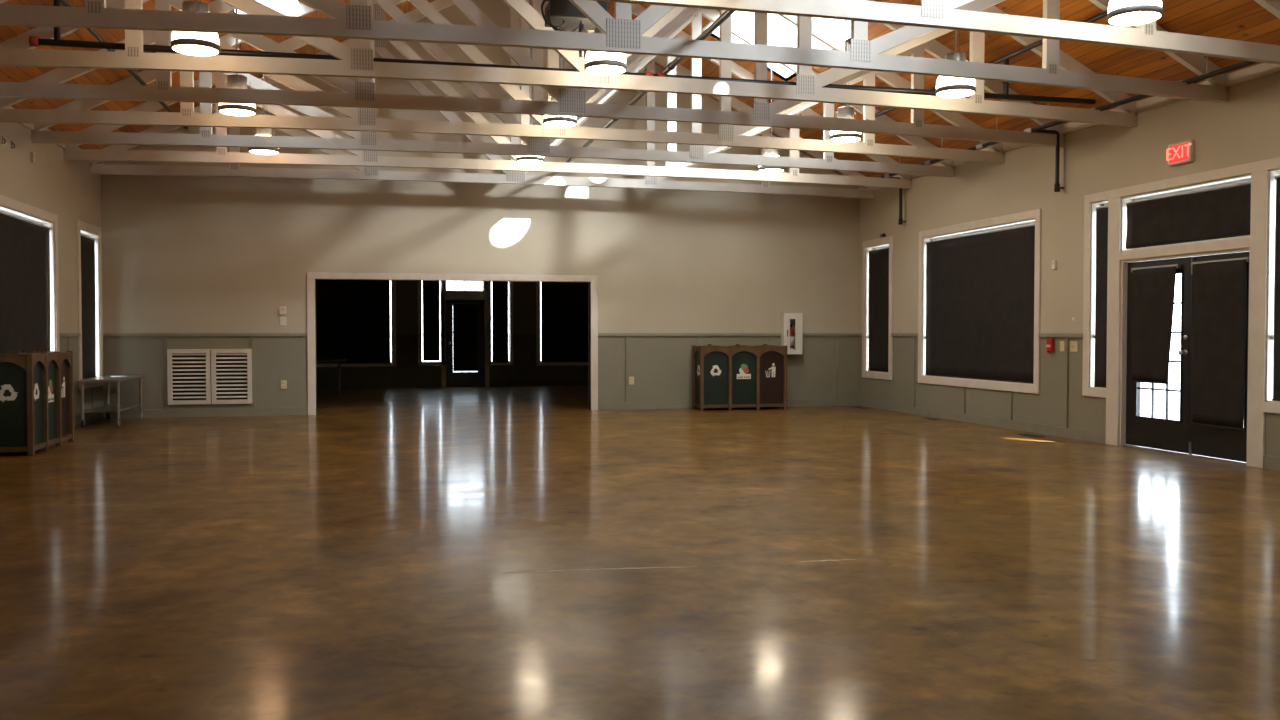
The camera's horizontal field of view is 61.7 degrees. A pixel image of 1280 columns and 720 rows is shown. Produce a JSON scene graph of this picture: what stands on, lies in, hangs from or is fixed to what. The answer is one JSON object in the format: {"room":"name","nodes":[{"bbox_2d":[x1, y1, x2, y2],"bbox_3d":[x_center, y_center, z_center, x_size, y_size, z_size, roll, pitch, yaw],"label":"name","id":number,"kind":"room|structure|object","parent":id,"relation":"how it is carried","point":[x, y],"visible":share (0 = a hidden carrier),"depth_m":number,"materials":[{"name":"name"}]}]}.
{"room":"event hall","nodes":[
{"label":"event hall","id":0,"kind":"room"},
{"bbox_2d":[0,123,103,417],"bbox_3d":[-5.814,-0.787,6.122,0.228,3.860,20.637,0,2,-13],"label":"wall","id":1,"kind":"structure","parent":0,"point":[67,189],"depth_m":14.21,"materials":[{"name":"paint"}]},
{"bbox_2d":[0,195,59,351],"bbox_3d":[-7.302,-0.684,12.374,0.222,2.315,3.200,0,2,-13],"label":"window","id":2,"kind":"structure","parent":1,"relation":"in","point":[18,209],"depth_m":13.81,"materials":[{"name":"beige paint"}]},
{"bbox_2d":[0,212,49,352],"bbox_3d":[-7.267,-0.661,12.385,0.049,2.029,2.945,0,2,-13],"label":"roller shade","id":3,"kind":"object","parent":2,"relation":"attached to","point":[24,244],"visible":0.72,"depth_m":12.77,"materials":[{"name":"black fabric"}]},
{"bbox_2d":[30,152,34,161],"bbox_3d":[-7.340,-2.453,12.957,0.038,0.120,0.060,0,2,-13],"label":"wall sensor","id":4,"kind":"object","parent":1,"relation":"attached to","point":[32,154],"visible":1,"depth_m":12.93,"materials":[{"name":"white plastic"}]},
{"bbox_2d":[5,106,102,163],"bbox_3d":[-5.716,-2.664,6.098,0.030,0.125,20.637,0,2,-13],"label":"trim","id":5,"kind":"structure","parent":1,"relation":"attached to","point":[30,126],"depth_m":12.96,"materials":[{"name":"beige wood"}]},
{"bbox_2d":[74,412,104,427],"bbox_3d":[-5.720,1.079,6.182,0.016,0.124,20.617,0,2,-13],"label":"baseboard","id":6,"kind":"structure","parent":1,"relation":"attached to","point":[96,416],"depth_m":15.43,"materials":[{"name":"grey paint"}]},
{"bbox_2d":[77,220,102,388],"bbox_3d":[-8.039,-0.784,15.471,0.222,2.355,1.250,0,2,-13],"label":"window","id":7,"kind":"structure","parent":1,"relation":"in","point":[96,233],"depth_m":15.95,"materials":[{"name":"beige paint"}]},
{"bbox_2d":[81,234,96,378],"bbox_3d":[-8.002,-0.760,15.475,0.049,2.069,0.980,0,2,-13],"label":"roller shade","id":8,"kind":"object","parent":7,"relation":"attached to","point":[87,243],"visible":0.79,"depth_m":15.54,"materials":[{"name":"black fabric"}]},
{"bbox_2d":[317,280,587,388],"bbox_3d":[-4.026,-0.857,25.651,12.339,3.000,0.200,0,2,-13],"label":"wall","id":9,"kind":"structure","parent":0,"point":[524,371],"depth_m":25.40,"materials":[{"name":"paint"}]},
{"bbox_2d":[317,280,395,366],"bbox_3d":[-7.340,-1.053,24.816,3.305,2.435,0.162,0,2,-13],"label":"window","id":10,"kind":"structure","parent":9,"relation":"in","point":[392,363],"depth_m":25.11,"materials":[{"name":"beige paint"}]},
{"bbox_2d":[316,280,389,363],"bbox_3d":[-7.351,-1.069,24.719,3.129,2.314,0.049,0,2,-13],"label":"roller shade","id":11,"kind":"object","parent":10,"relation":"attached to","point":[353,316],"visible":0.41,"depth_m":24.87,"materials":[{"name":"black fabric"}]},
{"bbox_2d":[418,281,444,365],"bbox_3d":[-4.942,-1.068,25.386,0.625,2.395,0.162,0,2,-13],"label":"window","id":12,"kind":"structure","parent":9,"relation":"in","point":[442,283],"depth_m":25.29,"materials":[{"name":"beige paint"}]},
{"bbox_2d":[422,281,439,360],"bbox_3d":[-4.928,-1.109,25.294,0.425,2.264,0.049,0,2,-13],"label":"roller shade","id":13,"kind":"object","parent":12,"relation":"attached to","point":[431,289],"visible":0.77,"depth_m":25.28,"materials":[{"name":"black fabric"}]},
{"bbox_2d":[446,281,470,290],"bbox_3d":[-4.190,-1.919,25.605,0.890,0.545,0.040,0,2,-13],"label":"window","id":14,"kind":"structure","parent":9,"relation":"in","point":[464,281],"depth_m":25.59,"materials":[{"name":"white plastic"}]},
{"bbox_2d":[441,291,488,386],"bbox_3d":[-4.171,-0.498,25.584,1.120,2.294,0.162,0,2,-13],"label":"door","id":15,"kind":"structure","parent":9,"relation":"in","point":[480,378],"depth_m":25.55,"materials":[{"name":"beige paint"}]},
{"bbox_2d":[452,303,477,370],"bbox_3d":[-4.165,-0.542,25.557,0.610,1.621,0.049,0,2,-13],"label":"roller shade","id":16,"kind":"object","parent":15,"relation":"attached to","point":[465,315],"visible":1,"depth_m":25.54,"materials":[{"name":"black fabric"}]},
{"bbox_2d":[488,281,512,364],"bbox_3d":[-3.359,-1.077,25.762,0.610,2.395,0.162,0,2,-13],"label":"window","id":17,"kind":"structure","parent":9,"relation":"in","point":[489,282],"depth_m":25.73,"materials":[{"name":"beige paint"}]},
{"bbox_2d":[492,281,508,362],"bbox_3d":[-3.349,-1.093,25.670,0.418,2.314,0.049,0,2,-13],"label":"roller shade","id":18,"kind":"object","parent":17,"relation":"attached to","point":[500,354],"visible":0.76,"depth_m":25.65,"materials":[{"name":"black fabric"}]},
{"bbox_2d":[536,282,587,365],"bbox_3d":[-0.944,-1.092,26.336,3.245,2.435,0.162,0,2,-13],"label":"window","id":19,"kind":"structure","parent":9,"relation":"in","point":[538,343],"depth_m":25.91,"materials":[{"name":"beige paint"}]},
{"bbox_2d":[541,282,587,361],"bbox_3d":[-0.901,-1.108,26.252,3.091,2.314,0.049,0,2,-13],"label":"roller shade","id":20,"kind":"object","parent":19,"relation":"attached to","point":[564,305],"visible":0.26,"depth_m":26.02,"materials":[{"name":"black fabric"}]},
{"bbox_2d":[101,0,858,409],"bbox_3d":[-2.134,-2.707,17.646,12.739,7.108,0.228,0,2,-13],"label":"wall","id":21,"kind":"structure","parent":0,"point":[189,262],"depth_m":17.45,"materials":[{"name":"paint"}]},
{"bbox_2d":[167,349,210,404],"bbox_3d":[-6.927,0.259,16.470,0.615,0.850,0.045,0,2,-13],"label":"air vent","id":22,"kind":"object","parent":21,"relation":"in","point":[188,370],"visible":1,"depth_m":16.47,"materials":[{"name":"white metal"}]},
{"bbox_2d":[105,407,307,417],"bbox_3d":[-6.675,0.813,16.559,2.960,0.124,0.016,0,2,-13],"label":"baseboard","id":23,"kind":"structure","parent":21,"relation":"attached to","point":[152,413],"depth_m":16.57,"materials":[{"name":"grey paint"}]},
{"bbox_2d":[211,349,251,403],"bbox_3d":[-6.326,0.255,16.613,0.590,0.850,0.045,0,2,-13],"label":"air vent","id":24,"kind":"object","parent":21,"relation":"in","point":[231,369],"visible":1,"depth_m":16.61,"materials":[{"name":"white metal"}]},
{"bbox_2d":[279,306,285,314],"bbox_3d":[-5.588,-0.774,16.768,0.100,0.125,0.034,0,2,-13],"label":"thermostat","id":25,"kind":"object","parent":21,"relation":"attached to","point":[282,309],"visible":1,"depth_m":16.75,"materials":[{"name":"white plastic"}]},
{"bbox_2d":[280,317,285,324],"bbox_3d":[-5.590,-0.605,16.779,0.100,0.125,0.020,0,2,-13],"label":"light switch","id":26,"kind":"object","parent":21,"relation":"attached to","point":[282,319],"visible":1,"depth_m":16.78,"materials":[{"name":"white plastic"}]},
{"bbox_2d":[281,380,286,388],"bbox_3d":[-5.586,0.385,16.809,0.090,0.135,0.013,0,2,-13],"label":"power outlet","id":27,"kind":"object","parent":21,"relation":"attached to","point":[283,382],"visible":1,"depth_m":16.81,"materials":[{"name":"beige plastic"}]},
{"bbox_2d":[307,272,597,414],"bbox_3d":[-2.995,-0.274,17.518,4.654,2.250,0.240,0,2,-13],"label":"trim","id":28,"kind":"structure","parent":21,"relation":"attached to","point":[311,276],"depth_m":17.41,"materials":[{"name":"beige paint"}]},
{"bbox_2d":[629,377,633,384],"bbox_3d":[-0.142,0.347,18.102,0.090,0.135,0.013,0,2,-13],"label":"power outlet","id":29,"kind":"object","parent":21,"relation":"attached to","point":[631,379],"visible":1,"depth_m":18.10,"materials":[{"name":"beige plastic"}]},
{"bbox_2d":[565,10,734,162],"bbox_3d":[0.473,-2.942,10.132,0.084,0.070,15.635,0,2,-13],"label":"beam","id":30,"kind":"structure","parent":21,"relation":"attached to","point":[726,14],"depth_m":10.58,"materials":[{"name":"black metal"}]},
{"bbox_2d":[598,399,857,409],"bbox_3d":[1.594,0.763,18.525,4.719,0.124,0.016,0,2,-13],"label":"baseboard","id":31,"kind":"structure","parent":21,"relation":"attached to","point":[802,402],"depth_m":18.30,"materials":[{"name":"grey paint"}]},
{"bbox_2d":[781,313,802,353],"bbox_3d":[2.640,-0.458,18.657,0.342,0.712,0.182,0,2,-13],"label":"fire extinguisher cabinet","id":32,"kind":"object","parent":21,"relation":"attached to","point":[786,318],"visible":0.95,"depth_m":18.59,"materials":[{"name":"white metal"}]},
{"bbox_2d":[790,322,794,349],"bbox_3d":[2.635,-0.388,18.671,0.140,0.532,0.124,1,2,27],"label":"fire extinguisher","id":33,"kind":"object","parent":32,"relation":"in","point":[791,325],"visible":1,"depth_m":18.62,"materials":[{"name":"red metal"}]},
{"bbox_2d":[0,386,1279,719],"bbox_3d":[-0.672,1.063,11.589,12.739,0.121,29.200,0,2,-13],"label":"floor","id":34,"kind":"structure","parent":0,"point":[519,552],"depth_m":5.96,"materials":[{"name":"concrete"}]},
{"bbox_2d":[0,349,73,455],"bbox_3d":[-6.814,0.441,11.968,0.500,1.105,1.530,0,2,-13],"label":"recycling bin","id":35,"kind":"object","parent":34,"relation":"on","point":[37,399],"visible":1,"depth_m":11.48,"materials":[{"name":"black paint"}]},
{"bbox_2d":[77,375,144,426],"bbox_3d":[-7.574,0.578,15.405,0.540,0.655,1.540,0,2,-13],"label":"work table","id":36,"kind":"object","parent":34,"relation":"on","point":[118,407],"visible":1,"depth_m":15.05,"materials":[{"name":"metal"}]},
{"bbox_2d":[84,404,140,412],"bbox_3d":[-7.574,0.689,15.408,0.460,0.023,1.420,0,2,-13],"label":"shelf","id":37,"kind":"object","parent":36,"relation":"attached to","point":[109,407],"depth_m":15.13,"materials":[{"name":"metal"}]},
{"bbox_2d":[316,359,346,395],"bbox_3d":[-6.947,0.364,22.212,1.650,0.735,0.760,0,2,-13],"label":"folding table","id":38,"kind":"object","parent":34,"relation":"on","point":[339,361],"visible":0.48,"depth_m":22.07,"materials":[{"name":"laminate"}]},
{"bbox_2d":[692,344,786,410],"bbox_3d":[1.695,0.281,18.219,1.530,1.105,0.500,0,2,-13],"label":"recycling bin","id":39,"kind":"object","parent":34,"relation":"on","point":[737,375],"visible":1,"depth_m":18.02,"materials":[{"name":"black paint"}]},
{"bbox_2d":[1018,434,1044,436],"bbox_3d":[4.930,0.951,13.535,0.150,0.006,0.380,0,2,-13],"label":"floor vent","id":40,"kind":"object","parent":34,"relation":"in","point":[1030,435],"visible":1,"depth_m":13.49,"materials":[{"name":"metal"}]},
{"bbox_2d":[0,0,1279,186],"bbox_3d":[0.272,-4.290,7.480,13.239,3.502,21.037,0,2,-13],"label":"ceiling","id":41,"kind":"structure","parent":0,"point":[1242,20],"depth_m":12.05,"materials":[{"name":"brown wood"}]},
{"bbox_2d":[61,0,187,128],"bbox_3d":[-5.045,-3.354,8.945,0.052,0.296,13.900,0,2,-13],"label":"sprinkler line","id":42,"kind":"object","parent":41,"relation":"hanging from","point":[65,3],"visible":0.51,"depth_m":12.18,"materials":[{"name":"black metal"}]},
{"bbox_2d":[170,0,220,55],"bbox_3d":[-3.772,-3.386,9.082,0.393,1.547,0.393,0,2,-13],"label":"pendant lamp","id":43,"kind":"object","parent":41,"relation":"hanging from","point":[189,43],"visible":0.73,"depth_m":8.99,"materials":[{"name":"white"}]},
{"bbox_2d":[218,8,255,115],"bbox_3d":[-4.383,-3.452,11.650,0.393,1.547,0.393,0,2,-13],"label":"pendant lamp","id":44,"kind":"object","parent":41,"relation":"hanging from","point":[237,81],"visible":0.67,"depth_m":11.57,"materials":[{"name":"white"}]},
{"bbox_2d":[248,36,279,154],"bbox_3d":[-4.994,-3.518,14.217,0.393,1.547,0.393,0,2,-13],"label":"pendant lamp","id":45,"kind":"object","parent":41,"relation":"hanging from","point":[259,131],"visible":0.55,"depth_m":14.14,"materials":[{"name":"white"}]},
{"bbox_2d":[233,0,300,13],"bbox_3d":[-4.565,-4.480,13.040,0.780,0.634,1.980,0,2,-13],"label":"window","id":46,"kind":"structure","parent":41,"relation":"attached to","point":[278,5],"depth_m":13.97,"materials":[{"name":"white paint"}]},
{"bbox_2d":[90,0,874,198],"bbox_3d":[-1.980,-4.479,16.951,12.331,3.484,0.075,0,2,-13],"label":"roof truss","id":47,"kind":"object","parent":41,"relation":"attached to","point":[363,172],"visible":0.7,"depth_m":16.78,"materials":[{"name":"white wood"}]},
{"bbox_2d":[63,0,911,188],"bbox_3d":[-1.675,-4.447,15.667,12.331,3.484,0.075,0,2,-13],"label":"roof truss","id":48,"kind":"object","parent":41,"relation":"attached to","point":[360,157],"visible":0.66,"depth_m":15.47,"materials":[{"name":"white wood"}]},
{"bbox_2d":[32,0,953,176],"bbox_3d":[-1.369,-4.414,14.382,12.331,3.484,0.075,0,2,-13],"label":"roof truss","id":49,"kind":"object","parent":41,"relation":"attached to","point":[360,140],"visible":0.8,"depth_m":14.22,"materials":[{"name":"white wood"}]},
{"bbox_2d":[0,0,1004,163],"bbox_3d":[-1.064,-4.381,13.098,12.331,3.484,0.075,0,2,-13],"label":"roof truss","id":50,"kind":"object","parent":41,"relation":"attached to","point":[360,119],"visible":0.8,"depth_m":12.94,"materials":[{"name":"white wood"}]},
{"bbox_2d":[516,0,543,163],"bbox_3d":[-1.540,-4.461,15.015,0.393,3.393,0.393,0,2,-13],"label":"pendant lamp","id":51,"kind":"object","parent":41,"relation":"hanging from","point":[520,159],"visible":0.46,"depth_m":14.96,"materials":[{"name":"white"}]},
{"bbox_2d":[0,0,1064,146],"bbox_3d":[-0.758,-4.348,11.813,12.331,3.484,0.075,0,2,-13],"label":"roof truss","id":52,"kind":"object","parent":41,"relation":"attached to","point":[360,94],"visible":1,"depth_m":11.68,"materials":[{"name":"white wood"}]},
{"bbox_2d":[543,28,576,126],"bbox_3d":[-0.929,-4.411,12.447,0.393,3.361,0.393,0,2,-13],"label":"pendant lamp","id":53,"kind":"object","parent":41,"relation":"hanging from","point":[552,121],"visible":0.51,"depth_m":12.38,"materials":[{"name":"white plastic"}]},
{"bbox_2d":[0,0,1137,126],"bbox_3d":[-0.453,-4.315,10.529,12.331,3.484,0.075,0,2,-13],"label":"roof truss","id":54,"kind":"object","parent":41,"relation":"attached to","point":[357,62],"visible":0.87,"depth_m":10.48,"materials":[{"name":"white wood"}]},
{"bbox_2d":[29,0,1095,103],"bbox_3d":[-0.162,-3.030,10.725,10.760,0.445,0.090,0,2,-13],"label":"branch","id":55,"kind":"object","parent":54,"relation":"attached to","point":[34,41],"visible":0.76,"depth_m":10.38,"materials":[{"name":"wood"}]},
{"bbox_2d":[541,0,607,56],"bbox_3d":[-0.629,-4.403,9.850,0.606,3.200,0.370,0,2,-13],"label":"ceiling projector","id":56,"kind":"object","parent":41,"relation":"hanging from","point":[558,13],"visible":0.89,"depth_m":9.72,"materials":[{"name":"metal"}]},
{"bbox_2d":[584,27,626,74],"bbox_3d":[-0.319,-4.346,9.879,0.393,3.361,0.393,0,2,-13],"label":"pendant lamp","id":57,"kind":"object","parent":41,"relation":"hanging from","point":[598,63],"visible":0.48,"depth_m":9.79,"materials":[{"name":"white plastic"}]},
{"bbox_2d":[0,0,1227,102],"bbox_3d":[-0.147,-4.282,9.244,12.331,3.484,0.075,0,2,-13],"label":"roof truss","id":58,"kind":"object","parent":41,"relation":"attached to","point":[621,34],"visible":0.98,"depth_m":9.26,"materials":[{"name":"white wood"}]},
{"bbox_2d":[758,66,783,172],"bbox_3d":[1.943,-3.562,15.866,0.393,1.552,0.393,0,2,-13],"label":"pendant lamp","id":59,"kind":"object","parent":41,"relation":"hanging from","point":[767,152],"visible":0.52,"depth_m":15.80,"materials":[{"name":"white"}]},
{"bbox_2d":[702,11,850,80],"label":"window","id":60,"kind":"structure","parent":41,"relation":"attached to","point":[781,32],"depth_m":15.97,"materials":[{"name":"glass"}]},
{"bbox_2d":[830,20,861,142],"bbox_3d":[2.554,-3.496,13.298,0.393,1.552,0.393,0,2,-13],"label":"pendant lamp","id":61,"kind":"object","parent":41,"relation":"hanging from","point":[847,112],"visible":0.66,"depth_m":13.23,"materials":[{"name":"white"}]},
{"bbox_2d":[590,0,1279,64],"bbox_3d":[0.158,-4.249,7.960,12.331,3.484,0.075,0,2,-13],"label":"roof truss","id":62,"kind":"object","parent":41,"relation":"attached to","point":[942,14],"visible":0.98,"depth_m":8.60,"materials":[{"name":"white wood"}]},
{"bbox_2d":[935,30,975,97],"bbox_3d":[3.164,-3.430,10.731,0.393,1.552,0.393,0,2,-13],"label":"pendant lamp","id":63,"kind":"object","parent":41,"relation":"hanging from","point":[946,87],"visible":0.75,"depth_m":10.64,"materials":[{"name":"white"}]},
{"bbox_2d":[817,10,1107,139],"bbox_3d":[4.139,-3.472,11.126,0.052,0.420,13.900,0,2,-13],"label":"sprinkler line","id":64,"kind":"object","parent":41,"relation":"hanging from","point":[1103,14],"visible":0.32,"depth_m":11.41,"materials":[{"name":"black metal"}]},
{"bbox_2d":[879,56,1258,177],"bbox_3d":[5.244,-2.922,11.249,0.060,0.382,13.600,0,2,-13],"label":"sprinkler line","id":65,"kind":"object","parent":41,"relation":"hanging from","point":[1207,75],"visible":0.5,"depth_m":11.58,"materials":[{"name":"black metal"}]},
{"bbox_2d":[1107,0,1162,25],"bbox_3d":[3.775,-3.365,8.163,0.393,1.552,0.393,0,2,-13],"label":"pendant lamp","id":66,"kind":"object","parent":41,"relation":"hanging from","point":[1120,12],"visible":1,"depth_m":8.07,"materials":[{"name":"white plastic"}]},
{"bbox_2d":[1259,0,1279,2],"bbox_3d":[0.464,-4.216,6.675,12.331,3.484,0.075,0,2,-13],"label":"roof truss","id":67,"kind":"object","parent":41,"relation":"attached to","point":[1275,1],"visible":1,"depth_m":7.70,"materials":[{"name":"white wood"}]},
{"bbox_2d":[858,72,1279,456],"bbox_3d":[6.358,-0.861,9.015,0.228,3.860,20.637,0,2,-13],"label":"wall","id":68,"kind":"structure","parent":0,"point":[1244,129],"depth_m":13.40,"materials":[{"name":"paint"}]},
{"bbox_2d":[862,236,892,379],"bbox_3d":[4.146,-0.875,18.335,0.222,2.390,1.130,0,2,-13],"label":"window","id":69,"kind":"structure","parent":68,"relation":"in","point":[884,242],"depth_m":18.62,"materials":[{"name":"beige paint"}]},
{"bbox_2d":[868,247,888,371],"bbox_3d":[4.104,-0.851,18.339,0.050,2.104,0.876,0,2,-13],"label":"roller shade","id":70,"kind":"object","parent":69,"relation":"attached to","point":[878,307],"visible":1,"depth_m":18.34,"materials":[{"name":"black fabric"}]},
{"bbox_2d":[890,177,905,224],"bbox_3d":[4.079,-2.560,17.243,0.442,0.756,0.066,0,2,-13],"label":"pipe","id":71,"kind":"object","parent":68,"relation":"attached to","point":[900,219],"visible":0.78,"depth_m":17.25,"materials":[{"name":"black metal"}]},
{"bbox_2d":[918,209,1040,393],"bbox_3d":[4.858,-0.790,15.340,0.222,2.375,3.210,0,2,-13],"label":"window","id":72,"kind":"structure","parent":68,"relation":"in","point":[1033,216],"depth_m":15.05,"materials":[{"name":"beige paint"}]},
{"bbox_2d":[925,224,1034,383],"bbox_3d":[4.818,-0.766,15.338,0.050,2.089,2.963,0,2,-13],"label":"roller shade","id":73,"kind":"object","parent":72,"relation":"attached to","point":[980,286],"visible":0.99,"depth_m":15.13,"materials":[{"name":"black fabric"}]},
{"bbox_2d":[858,399,1105,443],"bbox_3d":[4.666,0.834,15.771,0.016,0.124,6.757,0,2,-13],"label":"baseboard","id":74,"kind":"structure","parent":68,"relation":"attached to","point":[1078,434],"depth_m":14.79,"materials":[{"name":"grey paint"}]},
{"bbox_2d":[1035,130,1063,191],"bbox_3d":[5.036,-2.457,13.216,0.442,0.756,0.066,0,2,-13],"label":"pipe","id":75,"kind":"object","parent":68,"relation":"attached to","point":[1057,187],"visible":1,"depth_m":13.23,"materials":[{"name":"black metal"}]},
{"bbox_2d":[1046,338,1054,352],"bbox_3d":[5.164,-0.179,13.521,0.075,0.185,0.110,0,2,-13],"label":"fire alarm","id":76,"kind":"object","parent":68,"relation":"attached to","point":[1049,342],"visible":1,"depth_m":13.49,"materials":[{"name":"red plastic"}]},
{"bbox_2d":[1052,260,1056,268],"bbox_3d":[5.196,-1.195,13.451,0.033,0.110,0.070,0,2,-13],"label":"wall sensor","id":77,"kind":"object","parent":68,"relation":"attached to","point":[1054,262],"visible":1,"depth_m":13.42,"materials":[{"name":"white plastic"}]},
{"bbox_2d":[1060,341,1064,350],"bbox_3d":[5.242,-0.171,13.319,0.017,0.125,0.085,0,2,-13],"label":"light switch","id":78,"kind":"object","parent":68,"relation":"attached to","point":[1062,343],"visible":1,"depth_m":13.31,"materials":[{"name":"beige plastic"}]},
{"bbox_2d":[858,63,1279,189],"bbox_3d":[6.260,-2.737,8.944,0.030,0.125,20.637,0,2,-13],"label":"trim","id":79,"kind":"structure","parent":68,"relation":"attached to","point":[1263,69],"depth_m":11.63,"materials":[{"name":"beige wood"}]},
{"bbox_2d":[1070,341,1077,351],"bbox_3d":[5.296,-0.165,13.090,0.017,0.125,0.135,0,2,-13],"label":"light switch","id":80,"kind":"object","parent":68,"relation":"attached to","point":[1073,344],"visible":1,"depth_m":13.09,"materials":[{"name":"beige plastic"}]},
{"bbox_2d":[1090,200,1107,388],"bbox_3d":[5.510,-0.766,12.646,0.200,2.205,0.333,0,2,-13],"label":"window","id":81,"kind":"structure","parent":68,"relation":"in","point":[1104,202],"depth_m":12.78,"materials":[{"name":"glass"}]},
{"bbox_2d":[1093,205,1107,387],"bbox_3d":[5.461,-0.742,12.633,0.050,2.139,0.309,0,2,-13],"label":"roller shade","id":82,"kind":"object","parent":81,"relation":"attached to","point":[1101,257],"visible":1,"depth_m":12.65,"materials":[{"name":"black fabric"}]},
{"bbox_2d":[1130,264,1180,383],"bbox_3d":[5.643,-0.387,11.758,0.051,1.284,0.730,0,2,-13],"label":"roller shade","id":83,"kind":"object","parent":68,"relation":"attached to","point":[1153,287],"visible":1,"depth_m":11.77,"materials":[{"name":"black fabric"}]},
{"bbox_2d":[1166,139,1193,165],"bbox_3d":[5.692,-2.179,11.276,0.062,0.230,0.364,0,2,-13],"label":"exit sign","id":84,"kind":"object","parent":68,"relation":"attached to","point":[1178,153],"visible":1,"depth_m":11.25,"materials":[{"name":"red plastic"}]},
{"bbox_2d":[1082,157,1279,467],"bbox_3d":[5.707,-0.463,11.342,0.024,2.945,3.186,0,2,-13],"label":"trim","id":85,"kind":"structure","parent":68,"relation":"attached to","point":[1257,242],"depth_m":11.02,"materials":[{"name":"beige paint"}]},
{"bbox_2d":[1119,248,1249,465],"bbox_3d":[5.809,-0.039,11.375,0.215,2.155,1.900,0,2,-13],"label":"door","id":86,"kind":"structure","parent":68,"relation":"in","point":[1167,435],"depth_m":11.40,"materials":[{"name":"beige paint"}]},
{"bbox_2d":[1121,175,1250,250],"bbox_3d":[5.816,-1.521,11.338,0.200,0.610,1.900,0,2,-13],"label":"window","id":87,"kind":"structure","parent":68,"relation":"in","point":[1245,178],"depth_m":11.54,"materials":[{"name":"glass"}]},
{"bbox_2d":[1125,181,1250,248],"bbox_3d":[5.763,-1.506,11.318,0.060,0.534,1.845,0,2,-13],"label":"roller shade","id":88,"kind":"object","parent":87,"relation":"attached to","point":[1219,212],"visible":0.99,"depth_m":11.22,"materials":[{"name":"black fabric"}]},
{"bbox_2d":[1190,257,1248,429],"bbox_3d":[5.860,-0.166,10.854,0.049,1.699,0.750,0,2,-13],"label":"roller shade","id":89,"kind":"object","parent":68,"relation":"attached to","point":[1218,286],"visible":1,"depth_m":10.83,"materials":[{"name":"black fabric"}]},
{"bbox_2d":[1263,455,1279,470],"bbox_3d":[7.314,1.119,4.637,0.016,0.124,11.580,0,2,-13],"label":"baseboard","id":90,"kind":"structure","parent":68,"relation":"attached to","point":[1269,462],"depth_m":10.17,"materials":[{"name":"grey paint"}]},
{"bbox_2d":[1266,168,1279,402],"bbox_3d":[6.120,-0.701,10.082,0.200,2.205,0.335,0,2,-13],"label":"window","id":91,"kind":"structure","parent":68,"relation":"in","point":[1274,172],"depth_m":10.22,"materials":[{"name":"beige paint"}]},
{"bbox_2d":[1271,175,1279,400],"bbox_3d":[6.071,-0.676,10.069,0.050,2.139,0.311,0,2,-13],"label":"roller shade","id":92,"kind":"object","parent":91,"relation":"attached to","point":[1276,281],"visible":1,"depth_m":10.15,"materials":[{"name":"black fabric"}]},
{"label":"outside","id":93,"kind":"structure","parent":0,"visible":0},
{"bbox_2d":[453,371,1243,422],"bbox_3d":[0.398,1.130,13.490,37.000,0.090,58.000,0,2,-13],"label":"ground","id":94,"kind":"structure","parent":93,"point":[1145,395],"depth_m":22.24,"materials":[{"name":"concrete"}]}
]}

